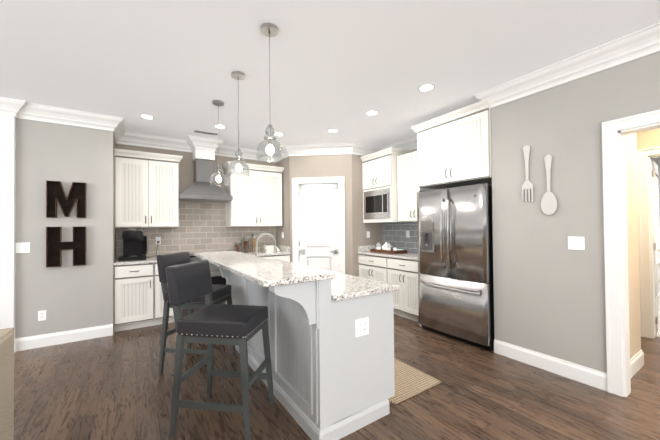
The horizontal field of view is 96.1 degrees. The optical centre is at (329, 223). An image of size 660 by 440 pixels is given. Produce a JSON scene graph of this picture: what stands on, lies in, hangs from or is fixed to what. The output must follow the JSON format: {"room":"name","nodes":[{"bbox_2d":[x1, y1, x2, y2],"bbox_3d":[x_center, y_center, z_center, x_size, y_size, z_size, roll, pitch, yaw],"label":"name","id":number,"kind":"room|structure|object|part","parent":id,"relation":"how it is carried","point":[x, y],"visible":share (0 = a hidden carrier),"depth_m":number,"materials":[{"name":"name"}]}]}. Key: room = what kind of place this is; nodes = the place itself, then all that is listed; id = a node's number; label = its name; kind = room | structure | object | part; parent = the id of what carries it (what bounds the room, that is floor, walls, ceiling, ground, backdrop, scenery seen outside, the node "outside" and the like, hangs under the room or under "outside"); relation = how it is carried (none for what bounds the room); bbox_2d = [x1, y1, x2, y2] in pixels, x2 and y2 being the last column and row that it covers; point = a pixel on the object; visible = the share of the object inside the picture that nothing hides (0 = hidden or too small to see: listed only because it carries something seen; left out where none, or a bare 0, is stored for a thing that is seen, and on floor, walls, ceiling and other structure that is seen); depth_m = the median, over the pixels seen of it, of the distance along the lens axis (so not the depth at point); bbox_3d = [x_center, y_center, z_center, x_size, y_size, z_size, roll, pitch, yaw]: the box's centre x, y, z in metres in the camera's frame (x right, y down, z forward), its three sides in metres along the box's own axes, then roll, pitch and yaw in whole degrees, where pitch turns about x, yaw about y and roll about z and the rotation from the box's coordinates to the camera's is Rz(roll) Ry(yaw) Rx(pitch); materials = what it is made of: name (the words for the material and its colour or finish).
{"room":"kitchen","nodes":[
{"label":"kitchen","id":0,"kind":"room"},
{"bbox_2d":[0,51,659,372],"bbox_3d":[-0.762,-0.004,1.856,17.000,2.770,12.120,0,-1,-33],"label":"wall","id":1,"kind":"structure","parent":0,"point":[549,292],"depth_m":3.00,"materials":[{"name":"beige paint"}]},
{"bbox_2d":[16,242,45,320],"bbox_3d":[-3.402,0.670,3.377,0.253,0.905,0.013,0,-1,-33],"label":"plates","id":2,"kind":"object","parent":1,"relation":"attached to","point":[22,247],"visible":1,"depth_m":3.36,"materials":[{"name":"white plastic"}]},
{"bbox_2d":[46,180,85,267],"bbox_3d":[-3.140,0.007,3.538,0.355,1.005,0.055,0,-1,-33],"label":"mounted letters","id":3,"kind":"object","parent":1,"relation":"attached to","point":[55,244],"visible":1,"depth_m":3.54,"materials":[{"name":"wood"}]},
{"bbox_2d":[114,148,182,227],"bbox_3d":[-2.708,-0.478,4.412,0.897,1.080,0.378,0,-1,-33],"label":"upper cabinet","id":4,"kind":"object","parent":1,"relation":"attached to","point":[146,189],"visible":0.96,"depth_m":4.27,"materials":[{"name":"white wood"}]},
{"bbox_2d":[116,201,276,258],"bbox_3d":[-2.085,0.026,5.033,2.514,0.984,0.016,0,-1,-33],"label":"backsplash","id":5,"kind":"structure","parent":1,"relation":"attached to","point":[202,227],"depth_m":4.96,"materials":[{"name":"tile"}]},
{"bbox_2d":[179,159,232,201],"bbox_3d":[-2.023,-0.699,4.792,0.760,0.662,0.495,0,-1,-33],"label":"range hood","id":6,"kind":"object","parent":1,"relation":"attached to","point":[201,189],"visible":0.96,"depth_m":4.74,"materials":[{"name":"silver metal"}]},
{"bbox_2d":[192,149,214,161],"bbox_3d":[-2.085,-1.183,4.885,0.290,0.310,0.298,0,-1,-33],"label":"trim","id":7,"kind":"structure","parent":6,"relation":"on","point":[203,154],"depth_m":4.76,"materials":[{"name":"white wood"}]},
{"bbox_2d":[222,161,283,226],"bbox_3d":[-1.345,-0.480,5.308,1.037,1.080,0.378,0,-1,-33],"label":"upper cabinet","id":8,"kind":"object","parent":1,"relation":"attached to","point":[256,194],"visible":0.92,"depth_m":5.15,"materials":[{"name":"white wood"}]},
{"bbox_2d":[298,183,338,271],"bbox_3d":[-0.197,0.359,5.214,0.583,2.102,0.482,0,-1,-33],"label":"pantry door","id":9,"kind":"structure","parent":1,"relation":"in","point":[318,225],"depth_m":5.19,"materials":[{"name":"white wood"}]},
{"bbox_2d":[292,176,344,273],"bbox_3d":[-0.192,0.308,5.219,0.920,2.220,0.146,-1,-1,6],"label":"trim","id":10,"kind":"structure","parent":1,"relation":"attached to","point":[296,182],"depth_m":5.17,"materials":[{"name":"white wood"}]},
{"bbox_2d":[0,22,659,161],"bbox_3d":[-2.321,-1.308,0.784,13.220,0.160,12.000,0,-1,-33],"label":"crown molding","id":11,"kind":"structure","parent":1,"relation":"attached to","point":[641,43],"depth_m":3.33,"materials":[{"name":"white wood"}]},
{"bbox_2d":[16,324,643,390],"bbox_3d":[-0.884,1.310,1.679,16.600,0.140,12.000,0,-1,-33],"label":"baseboard","id":12,"kind":"structure","parent":1,"relation":"attached to","point":[583,374],"depth_m":2.91,"materials":[{"name":"white wood"}]},
{"bbox_2d":[360,147,408,222],"bbox_3d":[0.961,-0.596,5.044,0.509,1.160,0.758,0,-1,-33],"label":"upper cabinet","id":13,"kind":"object","parent":1,"relation":"attached to","point":[379,169],"visible":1,"depth_m":4.81,"materials":[{"name":"white wood"}]},
{"bbox_2d":[364,188,390,218],"bbox_3d":[0.769,-0.315,4.944,0.024,0.480,0.636,0,-1,-33],"label":"microwave","id":14,"kind":"object","parent":13,"relation":"attached to","point":[376,204],"visible":0.98,"depth_m":4.90,"materials":[{"name":"silver metal"}]},
{"bbox_2d":[382,222,417,252],"bbox_3d":[1.340,0.232,4.919,0.021,0.503,1.357,0,-1,-33],"label":"backsplash","id":15,"kind":"structure","parent":1,"relation":"attached to","point":[404,235],"depth_m":5.10,"materials":[{"name":"tile"}]},
{"bbox_2d":[397,149,417,221],"bbox_3d":[1.373,-0.564,4.532,0.373,1.076,0.649,0,-1,-33],"label":"upper cabinet","id":16,"kind":"object","parent":1,"relation":"attached to","point":[407,176],"visible":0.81,"depth_m":4.55,"materials":[{"name":"white wood"}]},
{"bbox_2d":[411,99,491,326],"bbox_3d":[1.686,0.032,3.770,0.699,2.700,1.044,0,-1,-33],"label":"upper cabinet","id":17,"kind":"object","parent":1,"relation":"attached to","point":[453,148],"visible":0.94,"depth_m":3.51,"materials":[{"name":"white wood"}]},
{"bbox_2d":[568,236,584,249],"bbox_3d":[2.133,0.172,2.571,0.013,0.115,0.116,0,-1,-33],"label":"light switch","id":18,"kind":"object","parent":1,"relation":"attached to","point":[576,243],"depth_m":2.57,"materials":[{"name":"white plastic"}]},
{"bbox_2d":[602,109,659,396],"bbox_3d":[2.595,0.261,1.993,0.172,2.180,1.090,0,-1,-33],"label":"trim","id":19,"kind":"structure","parent":1,"relation":"attached to","point":[615,132],"depth_m":2.35,"materials":[{"name":"white wood"}]},
{"bbox_2d":[637,146,659,338],"bbox_3d":[4.061,0.227,3.221,0.172,2.250,0.970,0,-1,-33],"label":"door frame","id":20,"kind":"structure","parent":1,"relation":"attached to","point":[647,248],"depth_m":3.54,"materials":[{"name":"white wood"}]},
{"bbox_2d":[652,159,659,334],"bbox_3d":[4.192,0.284,3.825,0.761,2.132,0.118,0,-1,-33],"label":"bedroom door","id":21,"kind":"structure","parent":1,"relation":"in","point":[656,216],"depth_m":3.71,"materials":[{"name":"white wood"}]},
{"bbox_2d":[0,0,659,150],"bbox_3d":[-0.808,-1.382,2.378,17.500,0.001,13.000,0,-1,-33],"label":"ceiling","id":22,"kind":"structure","parent":0,"point":[341,66],"depth_m":2.47,"materials":[{"name":"white paint"}]},
{"bbox_2d":[139,114,154,118],"bbox_3d":[-2.318,-1.346,3.755,0.169,0.004,0.169,0,-1,-39],"label":"recessed light","id":23,"kind":"object","parent":22,"relation":"in","point":[144,116],"depth_m":3.74,"materials":[{"name":"white"}]},
{"bbox_2d":[193,129,217,135],"bbox_3d":[-1.835,-1.342,4.395,0.340,0.008,0.120,0,-1,-33],"label":"ceiling vent","id":24,"kind":"object","parent":22,"relation":"in","point":[205,132],"visible":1,"depth_m":4.37,"materials":[{"name":"white metal"}]},
{"bbox_2d":[209,100,227,185],"bbox_3d":[-1.257,-0.898,3.339,0.192,0.936,0.192,0,-1,-33],"label":"pendant light","id":25,"kind":"object","parent":22,"relation":"hanging from","point":[218,103],"depth_m":3.32,"materials":[{"name":"clear glass"}]},
{"bbox_3d":[-1.253,-0.553,3.335,0.192,0.247,0.192,0,-1,-33],"label":"pendant light shade","id":26,"kind":"part","parent":25,"relation":"part of","materials":[{"name":"clear glass"}]},
{"bbox_2d":[214,124,225,128],"bbox_3d":[-1.534,-1.349,4.138,0.169,0.004,0.169,0,-1,-39],"label":"recessed light","id":27,"kind":"object","parent":22,"relation":"in","point":[216,126],"depth_m":4.13,"materials":[{"name":"white"}]},
{"bbox_2d":[228,71,249,176],"bbox_3d":[-0.846,-0.909,2.740,0.192,0.936,0.192,0,-1,-33],"label":"pendant light","id":28,"kind":"object","parent":22,"relation":"hanging from","point":[237,75],"depth_m":2.72,"materials":[{"name":"clear glass"}]},
{"bbox_3d":[-0.842,-0.565,2.735,0.192,0.247,0.192,0,-1,-33],"label":"pendant light shade","id":29,"kind":"part","parent":28,"relation":"part of","materials":[{"name":"clear glass"}]},
{"bbox_2d":[256,23,283,161],"bbox_3d":[-0.428,-0.921,2.111,0.192,0.936,0.192,0,-1,-33],"label":"pendant light","id":30,"kind":"object","parent":22,"relation":"hanging from","point":[269,30],"depth_m":2.09,"materials":[{"name":"clear glass"}]},
{"bbox_3d":[-0.425,-0.577,2.106,0.192,0.247,0.192,0,-1,-33],"label":"pendant light shade","id":31,"kind":"part","parent":30,"relation":"part of","materials":[{"name":"clear glass"}]},
{"bbox_2d":[274,132,283,135],"bbox_3d":[-0.781,-1.352,4.503,0.169,0.004,0.169,0,-1,-39],"label":"recessed light","id":32,"kind":"object","parent":22,"relation":"in","point":[277,133],"depth_m":4.51,"materials":[{"name":"white"}]},
{"bbox_2d":[327,129,338,132],"bbox_3d":[0.046,-1.361,4.364,0.169,0.004,0.169,-1,-1,21],"label":"recessed light","id":33,"kind":"object","parent":22,"relation":"in","point":[330,130],"depth_m":4.35,"materials":[{"name":"white"}]},
{"bbox_2d":[365,110,378,115],"bbox_3d":[0.522,-1.374,3.695,0.169,0.004,0.169,0,-1,-39],"label":"recessed light","id":34,"kind":"object","parent":22,"relation":"in","point":[372,112],"depth_m":3.68,"materials":[{"name":"white"}]},
{"bbox_2d":[418,84,434,91],"bbox_3d":[0.989,-1.387,3.039,0.169,0.004,0.169,0,-1,-39],"label":"recessed light","id":35,"kind":"object","parent":22,"relation":"in","point":[425,87],"depth_m":3.03,"materials":[{"name":"white"}]},
{"bbox_2d":[14,314,659,439],"bbox_3d":[-0.782,1.388,2.343,17.500,0.001,13.000,0,-1,-33],"label":"floor","id":36,"kind":"structure","parent":0,"point":[117,385],"depth_m":2.33,"materials":[{"name":"brown wood"}]},
{"bbox_2d":[0,328,13,439],"bbox_3d":[-1.436,0.853,0.242,1.000,1.030,2.790,0,-1,-33],"label":"sofa","id":37,"kind":"object","parent":36,"relation":"on","point":[6,383],"visible":1,"depth_m":1.57,"materials":[{"name":"fabric"}]},
{"bbox_2d":[0,134,15,352],"bbox_3d":[-3.612,0.227,3.323,0.173,2.400,0.234,0,-1,-33],"label":"column","id":38,"kind":"structure","parent":36,"relation":"on","point":[7,217],"depth_m":3.25,"materials":[{"name":"white paint"}]},
{"bbox_2d":[113,263,181,331],"bbox_3d":[-2.619,0.989,4.280,0.793,0.880,0.652,0,-1,-33],"label":"base cabinet","id":39,"kind":"object","parent":36,"relation":"on","point":[138,297],"visible":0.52,"depth_m":3.98,"materials":[{"name":"white wood"}]},
{"bbox_2d":[113,257,156,265],"bbox_3d":[-2.626,0.531,4.293,0.796,0.034,0.627,0,-1,-33],"label":"countertop","id":40,"kind":"structure","parent":39,"relation":"on","point":[147,260],"depth_m":3.98,"materials":[{"name":"stone"}]},
{"bbox_2d":[118,229,146,260],"bbox_3d":[-2.784,0.294,4.195,0.330,0.439,0.300,0,-1,-33],"label":"coffee maker","id":41,"kind":"object","parent":40,"relation":"on","point":[134,244],"visible":1,"depth_m":4.15,"materials":[{"name":"black plastic"}]},
{"bbox_2d":[159,282,235,372],"bbox_3d":[-1.323,0.853,2.969,0.583,1.095,0.458,-1,-1,9],"label":"stool","id":42,"kind":"object","parent":36,"relation":"on","point":[165,333],"visible":0.25,"depth_m":2.79,"materials":[{"name":"grey wood"}]},
{"bbox_2d":[156,252,230,303],"bbox_3d":[-1.345,0.527,2.976,0.553,0.452,0.426,-1,-1,9],"label":"seat","id":43,"kind":"object","parent":42,"relation":"attached to","point":[164,261],"visible":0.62,"depth_m":2.87,"materials":[{"name":"grey leather"}]},
{"bbox_2d":[182,253,225,316],"bbox_3d":[-1.953,0.956,4.689,0.760,0.945,0.688,0,-1,-33],"label":"range","id":44,"kind":"object","parent":36,"relation":"on","point":[216,276],"visible":0.02,"depth_m":4.48,"materials":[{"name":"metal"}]},
{"bbox_2d":[169,293,273,439],"bbox_3d":[-0.757,0.837,2.109,0.583,1.095,0.458,-1,-1,9],"label":"stool","id":45,"kind":"object","parent":36,"relation":"on","point":[248,379],"visible":0.75,"depth_m":1.93,"materials":[{"name":"grey wood"}]},
{"bbox_2d":[166,260,267,338],"bbox_3d":[-0.779,0.511,2.116,0.553,0.452,0.426,-1,-1,9],"label":"cushions","id":46,"kind":"object","parent":45,"relation":"attached to","point":[188,281],"visible":0.96,"depth_m":2.00,"materials":[{"name":"grey leather"}]},
{"bbox_2d":[176,317,268,337],"bbox_3d":[-0.733,0.722,2.106,0.479,0.013,0.433,-1,-1,9],"label":"nailhead trim","id":47,"kind":"structure","parent":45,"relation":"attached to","point":[222,335],"depth_m":1.91,"materials":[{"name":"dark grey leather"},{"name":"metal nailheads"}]},
{"bbox_2d":[259,254,289,261],"bbox_3d":[-1.248,0.988,5.182,0.953,0.880,0.652,0,-1,-33],"label":"base cabinet","id":48,"kind":"object","parent":36,"relation":"on","point":[286,257],"depth_m":5.10,"materials":[{"name":"white wood"}]},
{"bbox_2d":[241,245,290,255],"bbox_3d":[-1.258,0.480,5.194,0.956,0.134,0.627,0,-1,-33],"label":"countertop","id":49,"kind":"structure","parent":48,"relation":"on","point":[284,250],"depth_m":5.19,"materials":[{"name":"stone"}]},
{"bbox_2d":[234,241,240,251],"bbox_3d":[-1.605,0.413,5.160,0.110,0.204,0.110,0,-1,-33],"label":"canister","id":50,"kind":"object","parent":49,"relation":"on","point":[237,248],"visible":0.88,"depth_m":5.12,"materials":[{"name":"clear glass"}]},
{"bbox_2d":[243,236,248,252],"bbox_3d":[-1.472,0.372,5.212,0.110,0.284,0.110,0,-1,-33],"label":"canister","id":51,"kind":"object","parent":49,"relation":"on","point":[245,246],"visible":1,"depth_m":5.17,"materials":[{"name":"clear glass"}]},
{"bbox_2d":[251,233,256,251],"bbox_3d":[-1.343,0.346,5.261,0.096,0.334,0.096,0,-1,-33],"label":"bottle","id":52,"kind":"object","parent":49,"relation":"on","point":[253,243],"visible":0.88,"depth_m":5.22,"materials":[{"name":"clear glass"}]},
{"bbox_2d":[262,245,279,251],"bbox_3d":[-1.082,0.460,5.425,0.275,0.106,0.210,0,-1,-33],"label":"books","id":53,"kind":"object","parent":49,"relation":"on","point":[267,248],"visible":0.71,"depth_m":5.34,"materials":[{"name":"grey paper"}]},
{"bbox_2d":[202,259,394,439],"bbox_3d":[-0.533,0.879,2.864,0.952,1.025,2.277,0,-1,-33],"label":"kitchen island","id":54,"kind":"object","parent":36,"relation":"on","point":[332,364],"visible":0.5,"depth_m":2.02,"materials":[{"name":"grey paint"}]},
{"bbox_2d":[194,251,334,286],"bbox_3d":[-0.796,0.349,2.700,0.470,0.034,2.310,0,-1,-33],"label":"island countertop","id":55,"kind":"structure","parent":54,"relation":"on","point":[263,271],"depth_m":2.06,"materials":[{"name":"stone"}]},
{"bbox_2d":[273,259,398,300],"bbox_3d":[-0.356,0.493,2.984,0.584,0.034,2.285,0,-1,-33],"label":"island countertop","id":56,"kind":"structure","parent":54,"relation":"on","point":[344,286],"depth_m":2.16,"materials":[{"name":"stone"}]},
{"bbox_2d":[255,233,276,255],"bbox_3d":[-0.741,0.295,3.377,0.250,0.378,0.136,0,-1,-33],"label":"faucet","id":57,"kind":"object","parent":56,"relation":"on","point":[274,239],"visible":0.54,"depth_m":3.37,"materials":[{"name":"silver metal"}]},
{"bbox_2d":[358,254,381,281],"bbox_3d":[0.948,0.964,4.996,0.589,0.880,0.776,0,-1,-33],"label":"base cabinet","id":58,"kind":"object","parent":36,"relation":"on","point":[370,266],"depth_m":4.89,"materials":[{"name":"white wood"}]},
{"bbox_2d":[382,257,418,321],"bbox_3d":[1.282,0.954,4.487,0.589,0.880,0.722,0,-1,-33],"label":"base cabinet","id":59,"kind":"object","parent":36,"relation":"on","point":[402,274],"depth_m":4.29,"materials":[{"name":"white wood"}]},
{"bbox_2d":[357,245,417,259],"bbox_3d":[1.095,0.452,4.754,0.597,0.134,1.357,0,-1,-33],"label":"countertop","id":60,"kind":"structure","parent":59,"relation":"on","point":[364,250],"depth_m":4.74,"materials":[{"name":"stone"}]},
{"bbox_2d":[370,248,406,253],"bbox_3d":[0.973,0.462,4.951,0.300,0.050,0.560,0,-1,-33],"label":"tray","id":61,"kind":"object","parent":60,"relation":"on","point":[388,251],"visible":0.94,"depth_m":4.78,"materials":[{"name":"brown wood"}]},
{"bbox_2d":[376,242,403,250],"bbox_3d":[0.988,0.396,4.942,0.241,0.155,0.483,0,-1,-33],"label":"tea set","id":62,"kind":"object","parent":61,"relation":"on","point":[385,246],"visible":0.79,"depth_m":4.93,"materials":[{"name":"white ceramic"}]},
{"bbox_2d":[388,358,440,404],"bbox_3d":[0.355,1.377,2.953,0.566,0.014,1.346,0,-1,-33],"label":"jute rug","id":63,"kind":"object","parent":36,"relation":"on","point":[409,381],"visible":0.42,"depth_m":2.54,"materials":[{"name":"beige wicker"}]},
{"bbox_2d":[417,182,493,350],"bbox_3d":[1.663,0.472,3.702,0.759,1.818,0.925,0,-1,-33],"label":"fridge","id":64,"kind":"object","parent":36,"relation":"on","point":[455,266],"visible":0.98,"depth_m":3.42,"materials":[{"name":"silver metal"}]}
]}

